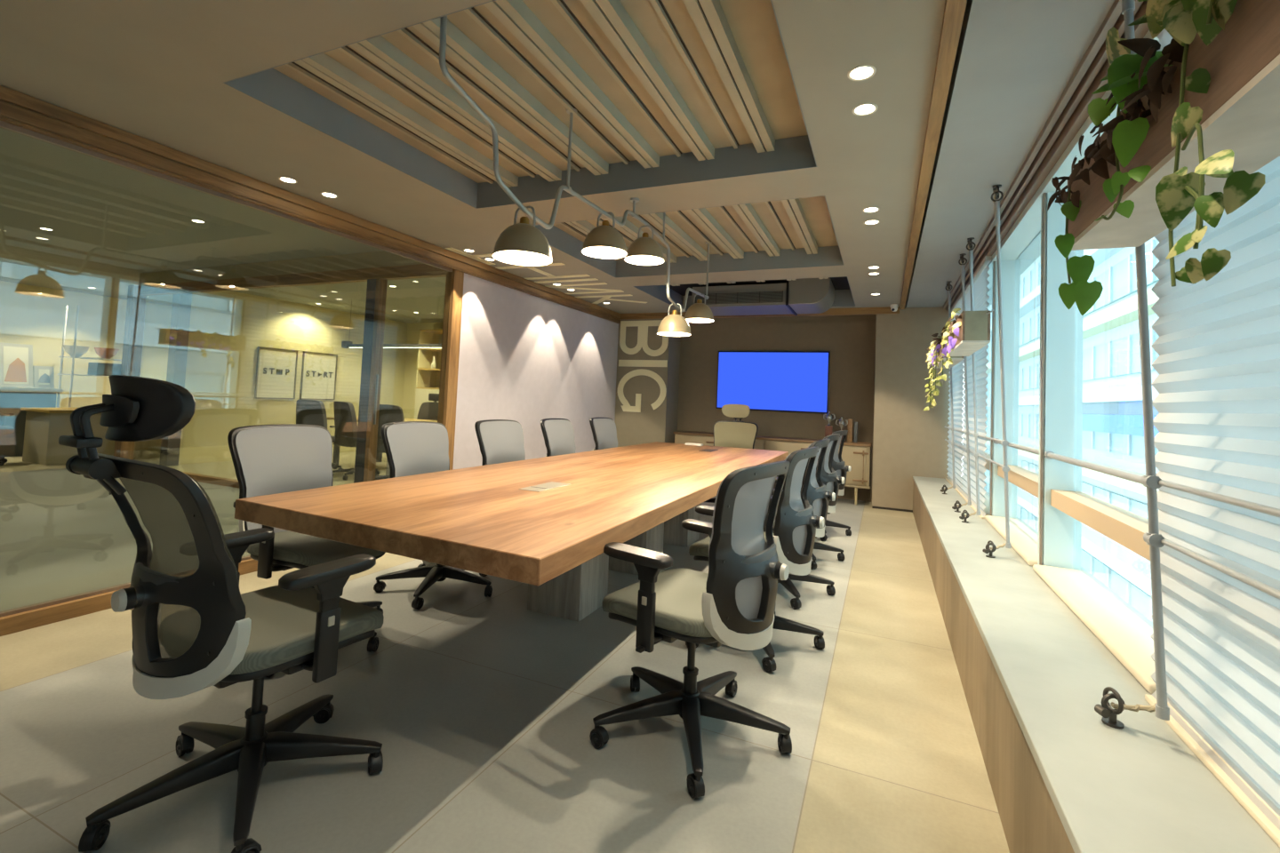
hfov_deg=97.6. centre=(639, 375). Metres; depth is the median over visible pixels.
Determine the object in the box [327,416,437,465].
meeting table
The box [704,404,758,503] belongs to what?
office chair
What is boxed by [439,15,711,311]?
cable
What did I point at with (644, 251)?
dome pendant
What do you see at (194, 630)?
office chair
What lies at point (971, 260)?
pole
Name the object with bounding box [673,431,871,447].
countertop
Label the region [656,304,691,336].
dome pendant
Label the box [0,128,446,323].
ceiling
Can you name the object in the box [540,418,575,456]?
office chair
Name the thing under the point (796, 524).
office chair
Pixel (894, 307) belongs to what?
security camera
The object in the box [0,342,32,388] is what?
picture
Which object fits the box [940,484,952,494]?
anchor
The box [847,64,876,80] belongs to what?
recessed light
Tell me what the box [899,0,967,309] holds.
trim
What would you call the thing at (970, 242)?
anchor
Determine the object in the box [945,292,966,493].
blind
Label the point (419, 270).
trim
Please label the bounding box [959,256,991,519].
blind
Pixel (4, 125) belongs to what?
window
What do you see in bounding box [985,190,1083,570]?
window
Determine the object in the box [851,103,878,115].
recessed light
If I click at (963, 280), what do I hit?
pole
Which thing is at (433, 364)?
vase
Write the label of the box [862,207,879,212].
recessed light
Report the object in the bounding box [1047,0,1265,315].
pothos plant
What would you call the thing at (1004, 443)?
pole
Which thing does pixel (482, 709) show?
floor
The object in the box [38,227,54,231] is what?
recessed light
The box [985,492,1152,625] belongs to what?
wall
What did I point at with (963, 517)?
anchor
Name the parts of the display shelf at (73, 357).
post, post, shelf, shelf, post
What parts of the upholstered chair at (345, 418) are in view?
leg, backrest, seat, leg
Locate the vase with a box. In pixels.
[431,356,436,368]
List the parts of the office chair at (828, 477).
panel, backrest frame, leg, trim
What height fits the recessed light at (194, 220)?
0.008 m
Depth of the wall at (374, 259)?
6.37 m
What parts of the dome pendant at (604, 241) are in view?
lamp shade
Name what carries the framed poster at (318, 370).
attached to the wall at (228, 328)
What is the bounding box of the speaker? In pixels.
[685,442,703,446]
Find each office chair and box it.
[58,375,383,852]
[227,424,385,677]
[373,421,492,609]
[474,419,525,465]
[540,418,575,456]
[589,417,617,450]
[589,460,791,799]
[685,446,824,672]
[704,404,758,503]
[770,439,835,609]
[771,433,844,569]
[819,430,851,541]
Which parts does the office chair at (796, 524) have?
seat, arm post, leg, panel, trim, backrest frame, leg, lumbar knob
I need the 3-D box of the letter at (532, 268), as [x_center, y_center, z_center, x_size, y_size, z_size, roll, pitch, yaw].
[-1.002,-1.077,5.804,0.780,0.006,0.575,1,-3,24]
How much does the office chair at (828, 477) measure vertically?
1.004 m
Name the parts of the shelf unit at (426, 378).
shelf, shelf, shelf, shelf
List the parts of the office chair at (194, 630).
lumbar knob, leg, backrest frame, panel, trim, leg, arm post, leg, leg, seat, arm post, leg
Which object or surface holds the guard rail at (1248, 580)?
attached to the pole at (1152, 538)
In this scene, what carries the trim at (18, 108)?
attached to the wall at (526, 359)
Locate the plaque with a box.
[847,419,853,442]
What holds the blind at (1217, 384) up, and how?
attached to the wall at (1022, 242)
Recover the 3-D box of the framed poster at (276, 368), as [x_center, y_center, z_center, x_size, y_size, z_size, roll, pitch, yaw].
[-6.022,-0.034,9.290,0.025,0.840,0.660,1,-3,24]
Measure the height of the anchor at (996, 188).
0.116 m
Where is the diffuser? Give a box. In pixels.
[351,347,441,348]
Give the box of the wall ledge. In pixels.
[912,480,1074,852]
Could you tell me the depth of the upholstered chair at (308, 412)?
7.74 m
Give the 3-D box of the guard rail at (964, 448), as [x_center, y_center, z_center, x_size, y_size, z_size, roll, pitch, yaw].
[2.674,0.604,4.588,0.015,0.015,3.400,1,-3,24]
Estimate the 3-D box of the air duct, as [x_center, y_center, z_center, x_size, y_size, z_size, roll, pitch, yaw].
[1.552,-0.986,7.056,1.650,0.352,0.760,1,-3,24]
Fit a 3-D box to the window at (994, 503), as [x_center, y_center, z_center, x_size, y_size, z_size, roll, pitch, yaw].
[2.970,0.144,4.805,0.200,1.927,1.460,1,-3,24]
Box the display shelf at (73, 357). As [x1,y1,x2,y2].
[56,304,144,407]
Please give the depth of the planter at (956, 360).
4.62 m
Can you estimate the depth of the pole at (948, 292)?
5.36 m
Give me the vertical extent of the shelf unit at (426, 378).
2.410 m
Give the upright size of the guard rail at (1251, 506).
0.015 m
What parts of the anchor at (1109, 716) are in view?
anchor plate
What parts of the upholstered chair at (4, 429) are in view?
seat, armrest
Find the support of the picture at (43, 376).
on the countertop at (12, 399)
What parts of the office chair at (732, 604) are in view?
leg, height lever, arm post, leg, seat, leg, leg, trim, panel, leg, backrest frame, lumbar knob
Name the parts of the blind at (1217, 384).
rail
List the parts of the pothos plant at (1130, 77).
vine stem, vine stem, vine stem, vine stem, vine stem, vine stem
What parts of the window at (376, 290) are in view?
post, door handle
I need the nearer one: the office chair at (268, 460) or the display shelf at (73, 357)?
the office chair at (268, 460)
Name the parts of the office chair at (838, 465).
panel, leg, backrest frame, trim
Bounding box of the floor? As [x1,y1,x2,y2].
[0,451,1009,852]
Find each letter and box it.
[444,247,495,264]
[495,263,589,279]
[534,278,597,283]
[544,282,623,294]
[575,294,647,303]
[617,368,666,412]
[618,360,667,367]
[619,320,668,356]
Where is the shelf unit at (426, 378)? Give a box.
[414,328,442,419]
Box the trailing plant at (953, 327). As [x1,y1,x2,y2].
[934,308,961,386]
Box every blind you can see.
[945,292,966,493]
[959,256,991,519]
[1144,28,1279,847]
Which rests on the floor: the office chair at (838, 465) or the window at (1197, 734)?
the office chair at (838, 465)
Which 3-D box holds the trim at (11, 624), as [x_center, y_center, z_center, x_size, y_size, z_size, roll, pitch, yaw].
[-2.965,1.151,2.579,0.100,0.078,5.690,1,-3,24]
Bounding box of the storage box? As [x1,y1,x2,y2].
[88,362,121,375]
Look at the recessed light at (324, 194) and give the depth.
3.77 m
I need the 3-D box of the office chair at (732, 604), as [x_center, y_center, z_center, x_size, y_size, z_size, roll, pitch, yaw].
[0.226,0.801,2.064,0.678,1.004,0.703,1,-3,22]
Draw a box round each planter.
[933,343,963,368]
[946,309,994,356]
[1067,0,1279,250]
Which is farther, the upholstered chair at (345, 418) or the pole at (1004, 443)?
the upholstered chair at (345, 418)
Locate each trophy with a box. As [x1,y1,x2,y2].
[823,410,835,437]
[835,416,847,442]
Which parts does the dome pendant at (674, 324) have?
lamp shade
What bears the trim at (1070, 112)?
attached to the wall at (1022, 242)
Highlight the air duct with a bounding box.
[691,277,834,316]
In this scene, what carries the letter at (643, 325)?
attached to the wall column
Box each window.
[0,120,452,617]
[0,280,172,407]
[151,279,387,483]
[959,299,987,489]
[960,259,1020,518]
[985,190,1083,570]
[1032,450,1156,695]
[1167,702,1279,820]
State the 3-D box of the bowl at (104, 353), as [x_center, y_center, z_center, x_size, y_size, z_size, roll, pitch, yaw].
[-8.616,-0.358,9.038,0.300,0.170,0.300,1,-3,24]
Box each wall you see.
[138,250,423,286]
[159,293,191,466]
[178,290,407,464]
[402,322,443,418]
[452,272,618,470]
[677,321,876,502]
[688,314,876,324]
[965,30,1159,311]
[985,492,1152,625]
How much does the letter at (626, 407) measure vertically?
0.635 m
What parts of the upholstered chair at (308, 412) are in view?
backrest, seat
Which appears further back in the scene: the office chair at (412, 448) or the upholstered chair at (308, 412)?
the upholstered chair at (308, 412)
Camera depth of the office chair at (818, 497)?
3.53 m
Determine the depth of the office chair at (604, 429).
5.95 m
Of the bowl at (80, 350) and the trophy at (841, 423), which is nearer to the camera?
the trophy at (841, 423)
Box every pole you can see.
[947,290,955,488]
[960,264,971,505]
[968,250,980,515]
[994,200,1011,548]
[1121,0,1169,720]
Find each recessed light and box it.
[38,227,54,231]
[190,219,205,223]
[278,176,297,183]
[320,192,337,198]
[463,248,474,252]
[484,257,495,261]
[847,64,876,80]
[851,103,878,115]
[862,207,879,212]
[864,219,879,224]
[867,265,879,269]
[867,272,879,275]
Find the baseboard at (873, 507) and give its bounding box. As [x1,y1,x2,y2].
[872,505,912,512]
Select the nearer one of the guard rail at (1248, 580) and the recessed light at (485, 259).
the guard rail at (1248, 580)
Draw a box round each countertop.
[0,387,63,456]
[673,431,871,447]
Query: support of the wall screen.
attached to the wall at (851, 346)
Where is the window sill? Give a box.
[912,476,1279,852]
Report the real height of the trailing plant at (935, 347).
0.636 m
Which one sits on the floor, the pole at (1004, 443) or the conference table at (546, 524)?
the conference table at (546, 524)
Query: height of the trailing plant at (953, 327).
0.449 m
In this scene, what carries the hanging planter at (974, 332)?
hanging from the pole at (971, 260)
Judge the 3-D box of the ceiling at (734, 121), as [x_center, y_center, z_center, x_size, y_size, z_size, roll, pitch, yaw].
[-0.251,-1.264,3.784,3.844,0.251,9.780,1,-3,24]
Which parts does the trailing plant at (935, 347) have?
vine stem, vine stem, vine stem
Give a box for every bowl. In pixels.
[62,344,89,357]
[94,347,119,359]
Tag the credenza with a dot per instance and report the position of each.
(855, 455)
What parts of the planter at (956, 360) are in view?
board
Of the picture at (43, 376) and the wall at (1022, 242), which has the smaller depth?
the wall at (1022, 242)
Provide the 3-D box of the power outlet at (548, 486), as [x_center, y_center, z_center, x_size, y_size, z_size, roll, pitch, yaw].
[-0.475,0.560,2.827,0.120,0.004,0.300,1,-3,24]
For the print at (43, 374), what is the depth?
8.54 m
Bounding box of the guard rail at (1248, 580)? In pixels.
[1160,538,1279,599]
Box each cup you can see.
[823,410,835,425]
[835,416,847,430]
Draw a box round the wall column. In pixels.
[614,319,680,447]
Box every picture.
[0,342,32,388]
[32,365,54,388]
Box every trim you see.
[0,85,620,323]
[0,559,257,636]
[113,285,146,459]
[137,264,446,295]
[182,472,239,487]
[437,269,463,470]
[619,306,899,319]
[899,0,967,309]
[942,0,1149,310]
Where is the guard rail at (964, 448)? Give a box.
[944,439,1010,470]
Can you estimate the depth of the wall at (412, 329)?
11.69 m
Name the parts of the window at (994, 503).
sill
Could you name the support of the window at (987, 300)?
in the wall at (1022, 242)
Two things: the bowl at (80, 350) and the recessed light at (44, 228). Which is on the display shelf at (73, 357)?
the bowl at (80, 350)
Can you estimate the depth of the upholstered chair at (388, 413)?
6.88 m
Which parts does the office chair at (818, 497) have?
leg, leg, panel, backrest frame, trim, lumbar knob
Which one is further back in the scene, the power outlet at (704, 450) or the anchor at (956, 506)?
the power outlet at (704, 450)
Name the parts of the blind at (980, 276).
rail, head rail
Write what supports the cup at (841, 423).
on the trophy at (841, 423)
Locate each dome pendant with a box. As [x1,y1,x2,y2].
[491,206,552,265]
[581,211,627,258]
[624,225,663,265]
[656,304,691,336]
[684,293,713,322]
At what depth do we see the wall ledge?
1.76 m
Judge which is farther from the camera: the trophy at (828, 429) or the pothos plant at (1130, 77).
the trophy at (828, 429)
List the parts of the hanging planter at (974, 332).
board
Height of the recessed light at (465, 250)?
0.008 m
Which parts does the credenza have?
door, door, door, door, leg, panel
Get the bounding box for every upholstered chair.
[0,413,13,465]
[296,399,343,470]
[332,401,379,479]
[375,404,404,479]
[416,393,439,420]
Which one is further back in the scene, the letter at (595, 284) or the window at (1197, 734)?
the letter at (595, 284)
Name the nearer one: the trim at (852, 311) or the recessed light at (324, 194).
the recessed light at (324, 194)
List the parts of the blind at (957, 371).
rail, head rail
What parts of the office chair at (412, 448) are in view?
leg, backrest frame, panel, leg, leg, leg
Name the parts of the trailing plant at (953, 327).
flower, flower, flower, flower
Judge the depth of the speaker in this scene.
5.97 m
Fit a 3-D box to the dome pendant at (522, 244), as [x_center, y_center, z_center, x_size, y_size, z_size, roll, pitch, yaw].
[-0.521,-0.644,2.519,0.268,0.239,0.268,1,-3,24]
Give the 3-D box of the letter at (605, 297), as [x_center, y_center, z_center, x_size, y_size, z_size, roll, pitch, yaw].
[-0.364,-0.984,7.274,0.803,0.006,0.592,1,-3,24]
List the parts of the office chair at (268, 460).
trim, arm post, backrest frame, panel, seat, leg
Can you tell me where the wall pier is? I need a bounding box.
[872,306,951,510]
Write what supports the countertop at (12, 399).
on the floor
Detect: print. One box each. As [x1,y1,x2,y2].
[3,345,28,383]
[37,368,49,384]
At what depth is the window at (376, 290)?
5.70 m
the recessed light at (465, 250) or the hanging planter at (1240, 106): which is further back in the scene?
the recessed light at (465, 250)
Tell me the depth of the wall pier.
6.83 m
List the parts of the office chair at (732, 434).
leg, panel, backrest frame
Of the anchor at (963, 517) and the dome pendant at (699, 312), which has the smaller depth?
the anchor at (963, 517)
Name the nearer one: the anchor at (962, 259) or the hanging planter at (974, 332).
the hanging planter at (974, 332)
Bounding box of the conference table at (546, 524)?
[234,441,788,622]
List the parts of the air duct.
grille frame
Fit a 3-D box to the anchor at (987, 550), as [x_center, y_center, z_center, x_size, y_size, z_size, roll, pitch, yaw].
[1.928,0.942,3.042,0.118,0.089,0.062,2,-3,4]
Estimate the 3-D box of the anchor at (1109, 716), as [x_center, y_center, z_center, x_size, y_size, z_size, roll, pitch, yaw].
[1.223,0.839,1.407,0.132,0.089,0.056,1,-3,31]
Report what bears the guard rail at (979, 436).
attached to the pole at (971, 260)
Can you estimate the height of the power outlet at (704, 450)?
0.004 m
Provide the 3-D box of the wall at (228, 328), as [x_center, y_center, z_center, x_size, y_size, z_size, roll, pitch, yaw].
[-5.814,0.083,9.930,0.100,2.620,4.050,1,-3,24]
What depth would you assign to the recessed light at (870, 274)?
5.31 m
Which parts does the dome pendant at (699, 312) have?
lamp shade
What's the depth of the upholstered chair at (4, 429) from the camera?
7.44 m
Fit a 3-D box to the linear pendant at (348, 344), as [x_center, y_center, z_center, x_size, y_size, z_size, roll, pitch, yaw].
[-3.719,-0.810,8.555,2.200,0.780,0.100,1,-3,24]
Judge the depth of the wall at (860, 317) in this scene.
7.92 m
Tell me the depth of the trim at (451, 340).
5.21 m
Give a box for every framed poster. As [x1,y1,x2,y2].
[254,346,298,399]
[299,351,337,399]
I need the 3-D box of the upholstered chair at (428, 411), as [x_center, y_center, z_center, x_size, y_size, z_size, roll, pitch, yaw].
[-3.655,0.881,9.458,0.640,1.169,0.660,2,-3,14]
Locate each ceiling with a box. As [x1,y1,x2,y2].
[0,0,945,313]
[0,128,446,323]
[904,0,1114,307]
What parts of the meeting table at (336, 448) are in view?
leg, leg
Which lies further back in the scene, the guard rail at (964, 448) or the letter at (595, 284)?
the letter at (595, 284)
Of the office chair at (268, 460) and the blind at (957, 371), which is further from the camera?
the blind at (957, 371)
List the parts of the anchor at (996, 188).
anchor plate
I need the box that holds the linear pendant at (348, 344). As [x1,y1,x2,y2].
[341,299,441,348]
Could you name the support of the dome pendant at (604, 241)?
hanging from the cable
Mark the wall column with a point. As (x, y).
(650, 425)
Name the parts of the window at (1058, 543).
sill, rail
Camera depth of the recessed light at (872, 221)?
3.85 m
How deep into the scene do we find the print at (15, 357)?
8.30 m
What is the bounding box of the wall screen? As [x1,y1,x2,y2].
[715,351,830,414]
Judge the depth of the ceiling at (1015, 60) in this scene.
2.34 m
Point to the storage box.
(102, 369)
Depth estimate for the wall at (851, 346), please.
7.85 m
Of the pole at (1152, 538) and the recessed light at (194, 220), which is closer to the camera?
the pole at (1152, 538)
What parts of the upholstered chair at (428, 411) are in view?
backrest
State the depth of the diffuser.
8.44 m
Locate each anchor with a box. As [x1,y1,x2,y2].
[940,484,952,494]
[945,280,951,291]
[952,500,967,512]
[958,253,967,265]
[959,510,975,523]
[966,237,975,251]
[982,540,1005,558]
[990,184,1003,202]
[1094,687,1155,729]
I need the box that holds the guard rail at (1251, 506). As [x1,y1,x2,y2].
[1158,480,1279,518]
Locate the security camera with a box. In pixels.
[890,304,898,311]
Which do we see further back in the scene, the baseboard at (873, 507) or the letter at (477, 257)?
the baseboard at (873, 507)
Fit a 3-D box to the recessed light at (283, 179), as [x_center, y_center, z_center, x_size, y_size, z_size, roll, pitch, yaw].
[-2.217,-1.233,3.527,0.104,0.008,0.104,1,-3,24]
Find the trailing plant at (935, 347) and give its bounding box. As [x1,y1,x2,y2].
[923,333,942,410]
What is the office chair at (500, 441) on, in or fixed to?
on the floor
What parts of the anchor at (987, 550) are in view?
anchor plate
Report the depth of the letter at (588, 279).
6.19 m
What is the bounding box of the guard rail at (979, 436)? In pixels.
[944,426,1009,443]
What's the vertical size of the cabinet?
0.740 m
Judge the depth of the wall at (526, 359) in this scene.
6.35 m
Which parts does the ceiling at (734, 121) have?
deck panel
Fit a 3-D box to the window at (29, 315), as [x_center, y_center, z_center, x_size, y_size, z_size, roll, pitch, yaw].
[-10.035,-0.206,8.373,0.100,2.700,10.500,1,-3,24]
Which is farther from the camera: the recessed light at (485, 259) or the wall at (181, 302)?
the wall at (181, 302)
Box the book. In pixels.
[853,422,857,442]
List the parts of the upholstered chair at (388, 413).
leg, backrest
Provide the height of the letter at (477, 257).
0.006 m
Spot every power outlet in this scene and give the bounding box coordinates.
[518,481,570,492]
[698,448,718,452]
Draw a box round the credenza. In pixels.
[673,431,871,505]
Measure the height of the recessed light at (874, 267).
0.008 m
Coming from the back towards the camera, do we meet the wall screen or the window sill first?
the wall screen
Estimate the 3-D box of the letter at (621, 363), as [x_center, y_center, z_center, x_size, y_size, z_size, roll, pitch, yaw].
[0.039,-0.182,8.252,0.775,0.100,0.012,1,-3,24]

